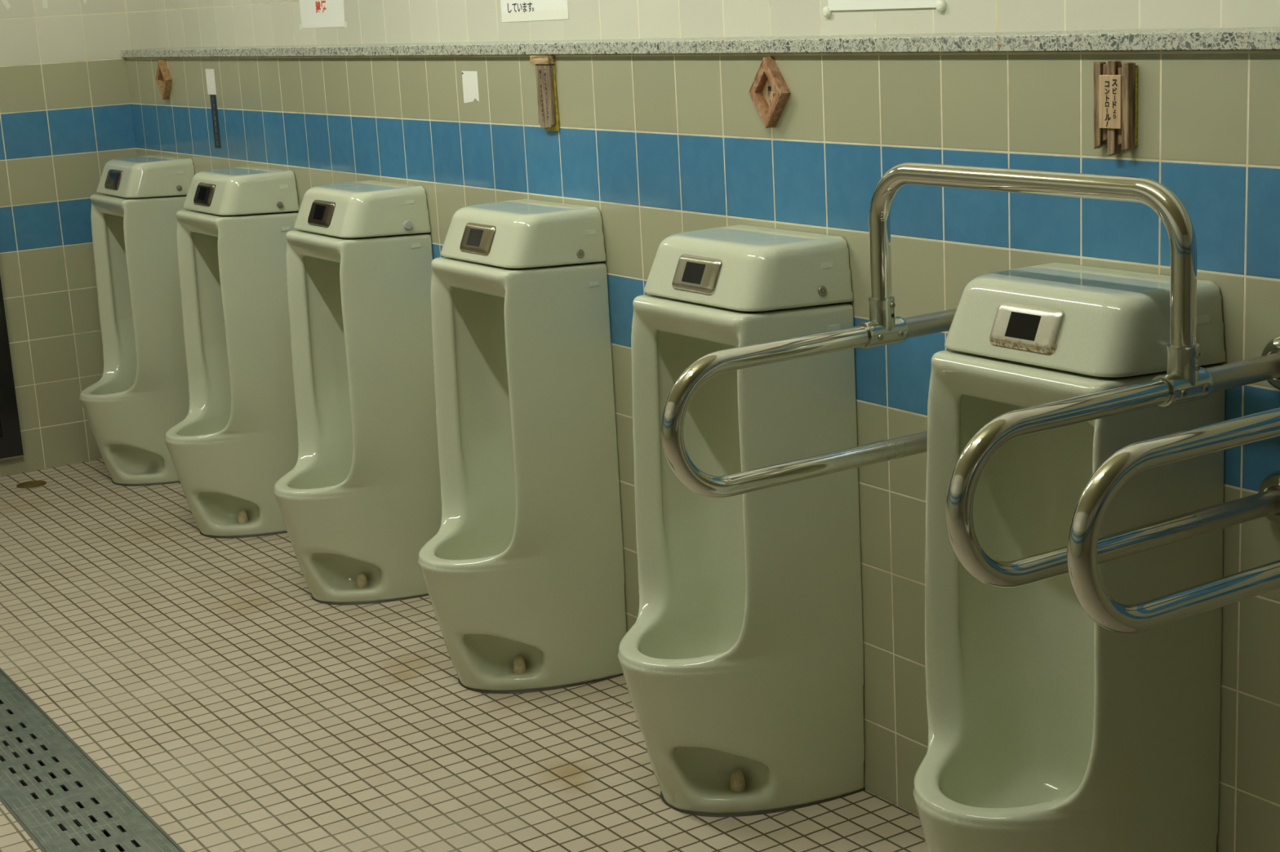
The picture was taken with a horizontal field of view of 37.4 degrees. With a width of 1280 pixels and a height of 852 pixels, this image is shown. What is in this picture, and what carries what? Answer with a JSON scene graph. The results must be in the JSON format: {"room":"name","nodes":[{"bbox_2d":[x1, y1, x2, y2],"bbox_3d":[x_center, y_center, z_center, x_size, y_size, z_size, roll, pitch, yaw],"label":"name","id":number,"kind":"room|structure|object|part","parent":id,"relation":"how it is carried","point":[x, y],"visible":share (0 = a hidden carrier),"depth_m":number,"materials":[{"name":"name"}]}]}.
{"room":"public restroom","nodes":[
{"label":"public restroom","id":0,"kind":"room"},
{"bbox_2d":[0,0,158,476],"bbox_3d":[-3.091,-0.883,5.546,3.415,2.470,0.200,-11,15,-31],"label":"wall","id":1,"kind":"structure","parent":0,"point":[65,108],"depth_m":6.24,"materials":[{"name":"tile"}]},
{"bbox_2d":[0,0,10,9],"bbox_3d":[-2.028,-1.350,6.038,0.032,0.038,0.001,-11,15,-31],"label":"tape strip","id":2,"kind":"object","parent":1,"relation":"attached to","point":[5,2],"visible":1,"depth_m":6.04,"materials":[{"name":"white"}]},
{"bbox_2d":[0,276,23,460],"bbox_3d":[-2.481,-0.771,5.834,0.899,1.942,0.026,-11,15,-31],"label":"door","id":3,"kind":"structure","parent":1,"relation":"in","point":[11,442],"depth_m":6.22,"materials":[{"name":"black paint"}]},
{"bbox_3d":[-2.429,0.171,6.050,0.899,0.005,0.026,-11,15,-31],"label":"sill","id":4,"kind":"part","parent":3,"relation":"part of","materials":[{"name":"silver metal"}]},
{"bbox_2d":[42,0,48,8],"bbox_3d":[-1.922,-1.370,6.104,0.019,0.039,0.001,-11,15,-31],"label":"tape strip","id":5,"kind":"object","parent":1,"relation":"attached to","point":[45,5],"visible":1,"depth_m":6.11,"materials":[{"name":"white"}]},
{"bbox_2d":[0,458,928,851],"bbox_3d":[-0.685,1.075,2.293,3.800,0.150,8.800,-11,15,-31],"label":"floor","id":6,"kind":"structure","parent":0,"point":[241,710],"depth_m":3.98,"materials":[{"name":"tile"}]},
{"bbox_2d":[16,480,46,488],"bbox_3d":[-1.975,0.189,6.131,0.094,0.003,0.094,-11,15,-31],"label":"floor drain","id":7,"kind":"object","parent":6,"relation":"on","point":[31,484],"visible":1,"depth_m":6.12,"materials":[{"name":"gold metal"}]},
{"bbox_2d":[0,667,185,851],"bbox_3d":[-1.239,0.719,3.843,0.206,0.089,2.498,-11,15,-31],"label":"drain grate","id":8,"kind":"object","parent":6,"relation":"in","point":[42,850],"depth_m":3.66,"materials":[{"name":"grey metal"}]},
{"bbox_3d":[-1.514,0.598,4.246,0.192,0.004,0.499,-11,15,-31],"label":"drain grate","id":9,"kind":"part","parent":8,"relation":"part of","materials":[{"name":"grey metal"}]},
{"bbox_3d":[-1.241,0.678,3.834,0.192,0.004,0.499,-11,15,-31],"label":"drain grate","id":10,"kind":"part","parent":8,"relation":"part of","materials":[{"name":"grey metal"}]},
{"bbox_3d":[-0.969,0.757,3.422,0.192,0.004,0.499,-11,15,-31],"label":"drain grate","id":11,"kind":"part","parent":8,"relation":"part of","materials":[{"name":"grey metal"}]},
{"bbox_2d":[125,49,1279,851],"bbox_3d":[0.686,0.049,3.124,0.300,1.331,8.600,-11,15,-31],"label":"wall","id":12,"kind":"structure","parent":0,"point":[664,145],"depth_m":3.25,"materials":[{"name":"beige tile"}]},
{"bbox_2d":[79,154,195,486],"bbox_3d":[-1.618,-0.331,6.035,0.392,1.020,0.360,-11,15,-31],"label":"urinal","id":13,"kind":"object","parent":12,"relation":"attached to","point":[141,393],"depth_m":5.95,"materials":[{"name":"ceramic"}]},
{"bbox_3d":[-1.651,-0.773,5.930,0.033,0.060,0.128,-11,15,-31],"label":"sensor plate","id":14,"kind":"part","parent":13,"relation":"part of","materials":[{"name":"silver metal"}]},
{"bbox_3d":[-1.573,-0.788,5.979,0.221,0.112,0.350,-11,15,-31],"label":"lid","id":15,"kind":"part","parent":13,"relation":"part of","materials":[{"name":"ceramic"}]},
{"bbox_2d":[155,59,172,99],"bbox_3d":[-1.504,-1.094,5.966,0.021,0.124,0.098,-11,15,-31],"label":"diamond sign","id":16,"kind":"object","parent":12,"relation":"attached to","point":[163,78],"visible":1,"depth_m":5.95,"materials":[{"name":"brown wood"}]},
{"bbox_2d":[204,69,216,94],"bbox_3d":[-1.284,-1.030,5.653,0.001,0.076,0.072,-11,15,-31],"label":"paper label","id":17,"kind":"object","parent":12,"relation":"attached to","point":[210,73],"visible":1,"depth_m":5.65,"materials":[{"name":"white"}]},
{"bbox_2d":[209,94,221,147],"bbox_3d":[-1.276,-0.915,5.676,0.001,0.159,0.050,-11,15,-31],"label":"label","id":18,"kind":"object","parent":12,"relation":"attached to","point":[213,98],"visible":1,"depth_m":5.67,"materials":[{"name":"grey"}]},
{"bbox_2d":[164,165,299,538],"bbox_3d":[-1.180,-0.204,5.374,0.392,1.020,0.360,-11,15,-31],"label":"urinal","id":19,"kind":"object","parent":12,"relation":"attached to","point":[237,437],"depth_m":5.29,"materials":[{"name":"ceramic"}]},
{"bbox_3d":[-1.213,-0.645,5.269,0.033,0.060,0.128,-11,15,-31],"label":"sensor plate","id":20,"kind":"part","parent":19,"relation":"part of","materials":[{"name":"silver metal"}]},
{"bbox_3d":[-1.135,-0.660,5.317,0.221,0.112,0.350,-11,15,-31],"label":"lid","id":21,"kind":"part","parent":19,"relation":"part of","materials":[{"name":"ceramic"}]},
{"bbox_2d":[273,179,441,605],"bbox_3d":[-0.742,-0.077,4.712,0.392,1.020,0.361,-11,15,-31],"label":"urinal","id":22,"kind":"object","parent":12,"relation":"attached to","point":[360,501],"depth_m":4.64,"materials":[{"name":"ceramic"}]},
{"bbox_3d":[-0.776,-0.518,4.607,0.033,0.060,0.128,-11,15,-31],"label":"sensor plate","id":23,"kind":"part","parent":22,"relation":"part of","materials":[{"name":"silver metal"}]},
{"bbox_3d":[-0.698,-0.533,4.656,0.221,0.112,0.350,-11,15,-31],"label":"lid","id":24,"kind":"part","parent":22,"relation":"part of","materials":[{"name":"ceramic"}]},
{"bbox_2d":[462,71,479,103],"bbox_3d":[-0.386,-0.770,4.293,0.002,0.073,0.073,-11,15,-31],"label":"card","id":25,"kind":"object","parent":12,"relation":"attached to","point":[469,78],"visible":1,"depth_m":4.29,"materials":[{"name":"white paper"}]},
{"bbox_2d":[417,198,626,693],"bbox_3d":[-0.306,0.050,4.052,0.392,1.020,0.357,-11,15,-31],"label":"urinal","id":26,"kind":"object","parent":12,"relation":"attached to","point":[522,571],"depth_m":3.99,"materials":[{"name":"ceramic"}]},
{"bbox_3d":[-0.338,-0.391,3.946,0.033,0.060,0.128,-11,15,-31],"label":"sensor plate","id":27,"kind":"part","parent":26,"relation":"part of","materials":[{"name":"silver metal"}]},
{"bbox_3d":[-0.260,-0.406,3.994,0.221,0.112,0.350,-11,15,-31],"label":"lid","id":28,"kind":"part","parent":26,"relation":"part of","materials":[{"name":"ceramic"}]},
{"bbox_2d":[529,55,559,131],"bbox_3d":[-0.202,-0.705,4.003,0.018,0.158,0.078,-11,15,-31],"label":"sign","id":29,"kind":"object","parent":12,"relation":"attached to","point":[547,97],"visible":1,"depth_m":3.99,"materials":[{"name":"brown wood"}]},
{"bbox_2d":[120,26,1279,57],"bbox_3d":[0.621,-0.579,2.838,0.128,0.023,8.400,-11,15,-31],"label":"stone ledge","id":30,"kind":"object","parent":12,"relation":"on","point":[1261,37],"visible":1,"depth_m":3.21,"materials":[{"name":"stone"}]},
{"bbox_2d":[617,224,865,817],"bbox_3d":[0.132,0.178,3.390,0.392,1.020,0.357,-11,15,-31],"label":"urinal","id":31,"kind":"object","parent":12,"relation":"attached to","point":[741,660],"depth_m":3.34,"materials":[{"name":"ceramic"}]},
{"bbox_3d":[0.099,-0.263,3.284,0.033,0.060,0.128,-11,15,-31],"label":"sensor plate","id":32,"kind":"part","parent":31,"relation":"part of","materials":[{"name":"silver metal"}]},
{"bbox_3d":[0.177,-0.278,3.333,0.221,0.112,0.350,-11,15,-31],"label":"lid","id":33,"kind":"part","parent":31,"relation":"part of","materials":[{"name":"ceramic"}]},
{"bbox_2d":[748,56,791,128],"bbox_3d":[0.229,-0.591,3.346,0.021,0.124,0.098,-11,15,-31],"label":"diamond sign","id":34,"kind":"object","parent":12,"relation":"attached to","point":[769,91],"visible":1,"depth_m":3.34,"materials":[{"name":"red wood"}]},
{"bbox_3d":[0.235,-0.592,3.350,0.004,0.076,0.060,-11,15,-31],"label":"panel","id":35,"kind":"part","parent":34,"relation":"part of","materials":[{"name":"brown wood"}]},
{"bbox_2d":[661,162,1279,588],"bbox_3d":[0.445,-0.098,2.581,0.620,0.486,0.662,-11,15,-31],"label":"grab rail","id":36,"kind":"object","parent":12,"relation":"attached to","point":[1184,380],"visible":0.89,"depth_m":2.46,"materials":[{"name":"silver metal"}]},
{"bbox_2d":[912,262,1226,851],"bbox_3d":[0.569,0.305,2.729,0.392,1.020,0.357,-11,15,-31],"label":"urinal","id":37,"kind":"object","parent":12,"relation":"attached to","point":[1051,729],"depth_m":2.68,"materials":[{"name":"ceramic"}]},
{"bbox_3d":[0.537,-0.136,2.623,0.033,0.060,0.128,-11,15,-31],"label":"sensor plate","id":38,"kind":"part","parent":37,"relation":"part of","materials":[{"name":"silver metal"}]},
{"bbox_3d":[0.615,-0.151,2.671,0.221,0.112,0.350,-11,15,-31],"label":"lid","id":39,"kind":"part","parent":37,"relation":"part of","materials":[{"name":"ceramic"}]},
{"bbox_2d":[1093,60,1137,155],"bbox_3d":[0.673,-0.451,2.679,0.021,0.134,0.070,-11,15,-31],"label":"sign","id":40,"kind":"object","parent":12,"relation":"attached to","point":[1115,86],"visible":1,"depth_m":2.67,"materials":[{"name":"brown wood"}]},
{"bbox_2d":[1066,407,1279,634],"bbox_3d":[0.724,0.090,2.193,0.620,0.263,0.077,-11,15,-31],"label":"grab rail","id":41,"kind":"object","parent":12,"relation":"attached to","point":[1097,495],"visible":1,"depth_m":2.08,"materials":[{"name":"silver metal"}]},
{"bbox_2d":[153,0,1279,48],"bbox_3d":[0.668,-1.163,2.878,0.185,1.139,8.600,-11,15,-31],"label":"wall","id":42,"kind":"structure","parent":0,"point":[179,23],"depth_m":3.81,"materials":[{"name":"beige tile"}]},
{"bbox_2d":[298,0,346,30],"bbox_3d":[-0.876,-1.194,5.168,0.001,0.212,0.320,-11,15,-31],"label":"paper notice","id":43,"kind":"object","parent":42,"relation":"attached to","point":[313,13],"visible":1,"depth_m":5.18,"materials":[{"name":"white"}]},
{"bbox_2d":[500,0,568,22],"bbox_3d":[-0.241,-1.019,4.204,0.001,0.232,0.305,-11,15,-31],"label":"paper notice","id":44,"kind":"object","parent":42,"relation":"attached to","point":[512,11],"visible":1,"depth_m":4.23,"materials":[{"name":"white"}]},
{"bbox_2d":[822,0,946,17],"bbox_3d":[0.409,-0.808,3.220,0.009,0.213,0.319,-11,15,-31],"label":"board","id":45,"kind":"object","parent":42,"relation":"attached to","point":[833,5],"visible":1,"depth_m":3.25,"materials":[{"name":"white paper"}]}
]}

